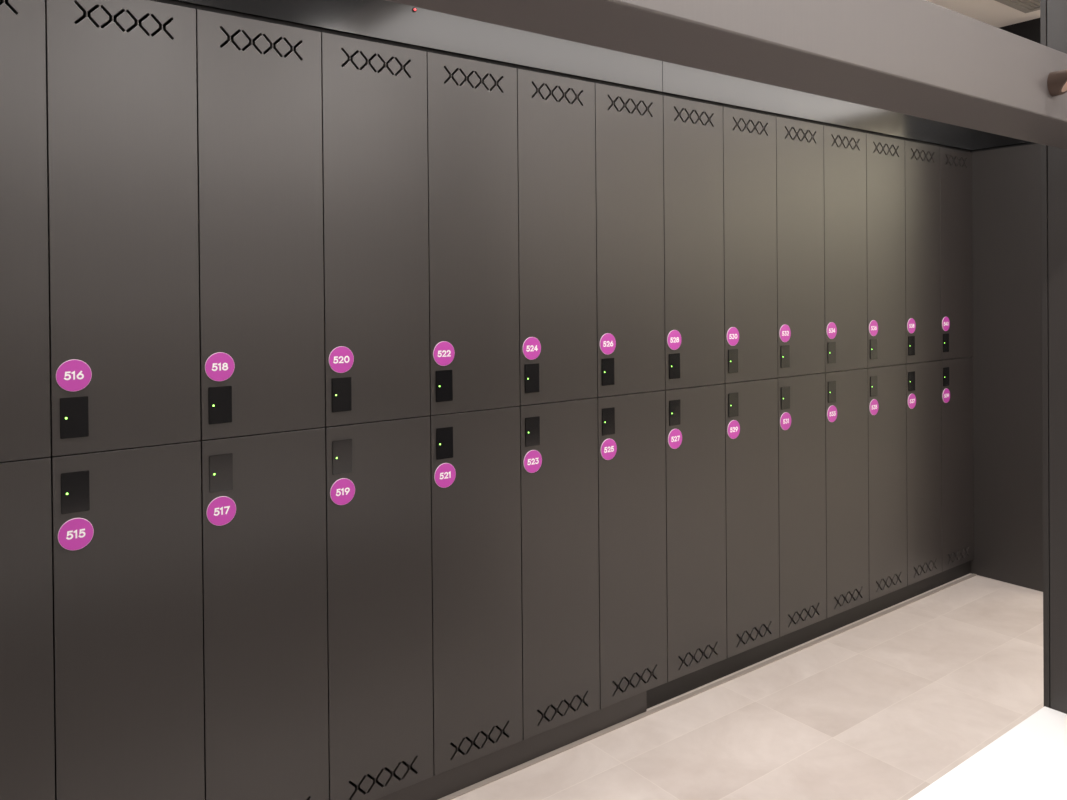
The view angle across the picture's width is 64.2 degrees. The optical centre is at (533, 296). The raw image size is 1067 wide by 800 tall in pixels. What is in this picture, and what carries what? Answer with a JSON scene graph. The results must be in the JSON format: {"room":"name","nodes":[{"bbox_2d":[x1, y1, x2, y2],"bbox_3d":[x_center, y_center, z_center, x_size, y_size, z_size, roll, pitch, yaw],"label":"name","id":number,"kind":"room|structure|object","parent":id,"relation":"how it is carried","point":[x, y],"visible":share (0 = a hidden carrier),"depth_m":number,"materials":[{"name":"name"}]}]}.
{"room":"changing room","nodes":[
{"label":"changing room","id":0,"kind":"room"},
{"bbox_2d":[452,573,1043,799],"bbox_3d":[1.795,1.386,1.557,9.000,0.050,4.920,-1,0,-37],"label":"floor","id":1,"kind":"structure","parent":0,"point":[884,707],"depth_m":2.74,"materials":[{"name":"tile"}]},
{"bbox_2d":[909,706,1066,799],"bbox_3d":[0.005,1.157,0.764,3.189,0.450,0.451,-1,0,-37],"label":"bench","id":2,"kind":"object","parent":1,"relation":"on","point":[1028,761],"visible":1,"depth_m":1.65,"materials":[{"name":"white"}]},
{"bbox_2d":[1040,0,1066,713],"bbox_3d":[1.324,0.214,1.722,0.091,2.300,0.508,-1,0,-37],"label":"partition panel","id":3,"kind":"object","parent":1,"relation":"on","point":[1053,13],"visible":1,"depth_m":1.88,"materials":[{"name":"laminate"}]},
{"bbox_2d":[386,0,1066,149],"bbox_3d":[-0.084,-0.351,0.771,3.290,0.120,0.182,-1,0,-37],"label":"overhead beam","id":4,"kind":"structure","parent":3,"relation":"attached to","point":[924,59],"depth_m":1.12,"materials":[{"name":"paint"}]},
{"bbox_2d":[926,0,1039,27],"bbox_3d":[1.772,-1.271,1.539,9.000,0.050,4.920,-1,0,-37],"label":"ceiling","id":5,"kind":"structure","parent":0,"point":[994,13],"depth_m":3.76,"materials":[{"name":"white paint"}]},
{"bbox_2d":[995,0,1039,12],"bbox_3d":[2.120,-1.255,3.383,0.530,0.012,0.530,-1,0,-37],"label":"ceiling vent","id":6,"kind":"object","parent":5,"relation":"in","point":[1026,6],"visible":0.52,"depth_m":3.65,"materials":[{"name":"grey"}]},
{"bbox_2d":[970,18,1042,591],"bbox_3d":[2.101,0.037,4.223,0.120,2.607,0.903,-1,0,-37],"label":"wall","id":7,"kind":"structure","parent":0,"point":[1006,182],"depth_m":3.97,"materials":[{"name":"paint"}]},
{"bbox_2d":[171,0,661,91],"bbox_3d":[-1.040,-0.818,2.043,3.299,0.303,0.498,-1,0,-37],"label":"wall panel","id":8,"kind":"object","parent":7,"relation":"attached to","point":[384,20],"depth_m":2.35,"materials":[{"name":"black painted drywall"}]},
{"bbox_2d":[150,0,969,151],"bbox_3d":[-0.197,-0.673,2.684,5.412,0.010,0.486,-1,0,-37],"label":"trim","id":9,"kind":"structure","parent":7,"relation":"attached to","point":[196,7],"depth_m":2.44,"materials":[{"name":"black paint"}]},
{"bbox_2d":[376,561,969,799],"bbox_3d":[-0.181,1.335,2.690,5.400,0.071,0.496,-1,0,-37],"label":"baseboard","id":10,"kind":"structure","parent":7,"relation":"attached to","point":[436,787],"depth_m":2.76,"materials":[{"name":"grey laminate"}]},
{"bbox_2d":[0,457,54,799],"bbox_3d":[-1.261,0.823,1.870,0.299,0.978,0.499,-1,0,-37],"label":"locker","id":11,"kind":"object","parent":10,"relation":"on","point":[27,755],"visible":0.8,"depth_m":1.74,"materials":[{"name":"black"}]},
{"bbox_2d":[0,0,50,461],"bbox_3d":[-1.270,-0.159,1.864,0.299,0.983,0.499,-1,0,-37],"label":"locker","id":12,"kind":"object","parent":11,"relation":"on","point":[24,282],"visible":1,"depth_m":1.73,"materials":[{"name":"black"}]},
{"bbox_2d":[50,441,204,799],"bbox_3d":[-1.022,0.820,2.050,0.299,0.978,0.499,-1,0,-37],"label":"locker","id":13,"kind":"object","parent":10,"relation":"on","point":[127,523],"visible":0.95,"depth_m":1.85,"materials":[{"name":"black"}]},
{"bbox_2d":[45,0,200,455],"bbox_3d":[-1.030,-0.162,2.044,0.299,0.983,0.499,-1,0,-37],"label":"locker","id":14,"kind":"object","parent":13,"relation":"on","point":[121,83],"visible":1,"depth_m":1.84,"materials":[{"name":"black"}]},
{"bbox_2d":[199,427,328,799],"bbox_3d":[-0.781,0.817,2.231,0.299,0.978,0.499,-1,0,-37],"label":"locker","id":15,"kind":"object","parent":10,"relation":"on","point":[263,496],"visible":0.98,"depth_m":2.03,"materials":[{"name":"black"}]},
{"bbox_2d":[196,9,324,439],"bbox_3d":[-0.790,-0.165,2.224,0.299,0.983,0.499,-1,0,-37],"label":"locker","id":16,"kind":"object","parent":15,"relation":"on","point":[259,91],"visible":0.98,"depth_m":2.02,"materials":[{"name":"black"}]},
{"bbox_2d":[324,416,433,799],"bbox_3d":[-0.542,0.813,2.411,0.299,0.978,0.499,-1,0,-37],"label":"locker","id":17,"kind":"object","parent":10,"relation":"on","point":[378,473],"visible":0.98,"depth_m":2.21,"materials":[{"name":"black"}]},
{"bbox_2d":[321,32,429,426],"bbox_3d":[-0.550,-0.169,2.404,0.299,0.983,0.499,-1,0,-37],"label":"locker","id":18,"kind":"object","parent":17,"relation":"on","point":[375,157],"visible":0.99,"depth_m":2.20,"materials":[{"name":"black"}]},
{"bbox_2d":[429,406,522,775],"bbox_3d":[-0.302,0.810,2.591,0.299,0.978,0.499,-1,0,-37],"label":"locker","id":19,"kind":"object","parent":10,"relation":"on","point":[475,455],"visible":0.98,"depth_m":2.39,"materials":[{"name":"black"}]},
{"bbox_2d":[427,52,519,414],"bbox_3d":[-0.310,-0.172,2.584,0.299,0.983,0.499,-1,0,-37],"label":"locker","id":20,"kind":"object","parent":19,"relation":"on","point":[472,105],"visible":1,"depth_m":2.38,"materials":[{"name":"black"}]},
{"bbox_2d":[519,398,599,739],"bbox_3d":[-0.062,0.807,2.771,0.299,0.978,0.499,-1,0,-37],"label":"locker","id":21,"kind":"object","parent":10,"relation":"on","point":[559,440],"visible":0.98,"depth_m":2.57,"materials":[{"name":"black"}]},
{"bbox_2d":[517,69,596,405],"bbox_3d":[-0.071,-0.175,2.764,0.299,0.983,0.499,-1,0,-37],"label":"locker","id":22,"kind":"object","parent":21,"relation":"on","point":[556,114],"visible":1,"depth_m":2.56,"materials":[{"name":"black"}]},
{"bbox_2d":[595,390,666,708],"bbox_3d":[0.178,0.803,2.951,0.299,0.978,0.499,-1,0,-37],"label":"locker","id":23,"kind":"object","parent":10,"relation":"on","point":[631,427],"visible":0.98,"depth_m":2.75,"materials":[{"name":"black"}]},
{"bbox_2d":[595,83,664,396],"bbox_3d":[0.169,-0.179,2.944,0.299,0.983,0.499,-1,0,-37],"label":"locker","id":24,"kind":"object","parent":23,"relation":"on","point":[628,122],"visible":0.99,"depth_m":2.74,"materials":[{"name":"black"}]},
{"bbox_2d":[663,384,726,681],"bbox_3d":[0.418,0.800,3.131,0.299,0.978,0.499,-1,0,-37],"label":"locker","id":25,"kind":"object","parent":10,"relation":"on","point":[694,416],"visible":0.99,"depth_m":2.93,"materials":[{"name":"black"}]},
{"bbox_2d":[663,96,724,389],"bbox_3d":[0.409,-0.182,3.124,0.299,0.983,0.499,-1,0,-37],"label":"locker","id":26,"kind":"object","parent":25,"relation":"on","point":[692,130],"visible":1,"depth_m":2.92,"materials":[{"name":"black"}]},
{"bbox_2d":[724,378,778,657],"bbox_3d":[0.658,0.797,3.311,0.299,0.978,0.499,-1,0,-37],"label":"locker","id":27,"kind":"object","parent":10,"relation":"on","point":[751,407],"visible":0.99,"depth_m":3.11,"materials":[{"name":"black"}]},
{"bbox_2d":[723,107,777,382],"bbox_3d":[0.649,-0.185,3.305,0.299,0.983,0.499,-1,0,-37],"label":"locker","id":28,"kind":"object","parent":27,"relation":"on","point":[749,138],"visible":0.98,"depth_m":3.10,"materials":[{"name":"black"}]},
{"bbox_2d":[778,373,826,636],"bbox_3d":[0.898,0.793,3.491,0.299,0.978,0.499,-1,0,-37],"label":"locker","id":29,"kind":"object","parent":10,"relation":"on","point":[801,398],"visible":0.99,"depth_m":3.29,"materials":[{"name":"black"}]},
{"bbox_2d":[776,117,824,377],"bbox_3d":[0.889,-0.189,3.485,0.299,0.983,0.499,-1,0,-37],"label":"locker","id":30,"kind":"object","parent":29,"relation":"on","point":[799,144],"visible":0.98,"depth_m":3.29,"materials":[{"name":"black"}]},
{"bbox_2d":[825,368,868,617],"bbox_3d":[1.138,0.790,3.671,0.299,0.978,0.499,-1,0,-37],"label":"locker","id":31,"kind":"object","parent":10,"relation":"on","point":[846,391],"visible":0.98,"depth_m":3.47,"materials":[{"name":"black"}]},
{"bbox_2d":[823,125,867,371],"bbox_3d":[1.129,-0.192,3.665,0.299,0.983,0.499,-1,0,-37],"label":"locker","id":32,"kind":"object","parent":31,"relation":"on","point":[845,208],"visible":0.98,"depth_m":3.46,"materials":[{"name":"black"}]},
{"bbox_2d":[867,364,906,600],"bbox_3d":[1.377,0.787,3.852,0.299,0.978,0.499,-1,0,-37],"label":"locker","id":33,"kind":"object","parent":10,"relation":"on","point":[887,462],"visible":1,"depth_m":3.65,"materials":[{"name":"black"}]},
{"bbox_2d":[866,133,905,367],"bbox_3d":[1.369,-0.195,3.845,0.299,0.983,0.499,-1,0,-37],"label":"locker","id":34,"kind":"object","parent":33,"relation":"on","point":[885,156],"visible":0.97,"depth_m":3.65,"materials":[{"name":"black"}]},
{"bbox_2d":[906,360,941,585],"bbox_3d":[1.617,0.783,4.032,0.299,0.978,0.499,-1,0,-37],"label":"locker","id":35,"kind":"object","parent":10,"relation":"on","point":[923,379],"visible":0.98,"depth_m":3.83,"materials":[{"name":"black"}]},
{"bbox_2d":[905,140,940,363],"bbox_3d":[1.609,-0.199,4.025,0.299,0.983,0.499,-1,0,-37],"label":"locker","id":36,"kind":"object","parent":35,"relation":"on","point":[922,161],"visible":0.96,"depth_m":3.83,"materials":[{"name":"black"}]},
{"bbox_2d":[940,357,973,571],"bbox_3d":[1.857,0.780,4.212,0.299,0.978,0.499,-1,0,-37],"label":"locker","id":37,"kind":"object","parent":10,"relation":"on","point":[956,373],"visible":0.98,"depth_m":4.01,"materials":[{"name":"black"}]},
{"bbox_2d":[940,147,972,359],"bbox_3d":[1.849,-0.202,4.205,0.299,0.983,0.499,-1,0,-37],"label":"locker","id":38,"kind":"object","parent":37,"relation":"on","point":[955,165],"visible":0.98,"depth_m":4.01,"materials":[{"name":"black"}]},
{"bbox_2d":[438,574,976,799],"bbox_3d":[-0.026,1.369,2.482,5.398,0.004,0.019,-1,0,-37],"label":"trim","id":39,"kind":"structure","parent":7,"relation":"attached to","point":[649,712],"depth_m":2.85,"materials":[{"name":"beige"}]},
{"bbox_2d":[661,61,970,149],"bbox_3d":[1.120,-0.848,3.665,2.099,0.303,0.498,-1,0,-37],"label":"wall panel","id":40,"kind":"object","parent":7,"relation":"attached to","point":[679,80],"depth_m":3.30,"materials":[{"name":"grey paint"}]},
{"bbox_2d":[970,129,1028,150],"bbox_3d":[2.093,-0.860,4.217,0.120,0.303,0.903,-1,0,-37],"label":"trim","id":41,"kind":"structure","parent":7,"relation":"attached to","point":[979,139],"depth_m":4.03,"materials":[{"name":"black laminate"}]},
{"bbox_2d":[970,142,1037,151],"bbox_3d":[2.096,-0.703,4.227,0.108,0.012,0.891,-1,0,-37],"label":"trim","id":42,"kind":"structure","parent":7,"relation":"on","point":[1029,143],"depth_m":3.99,"materials":[{"name":"black paint"}]}
]}

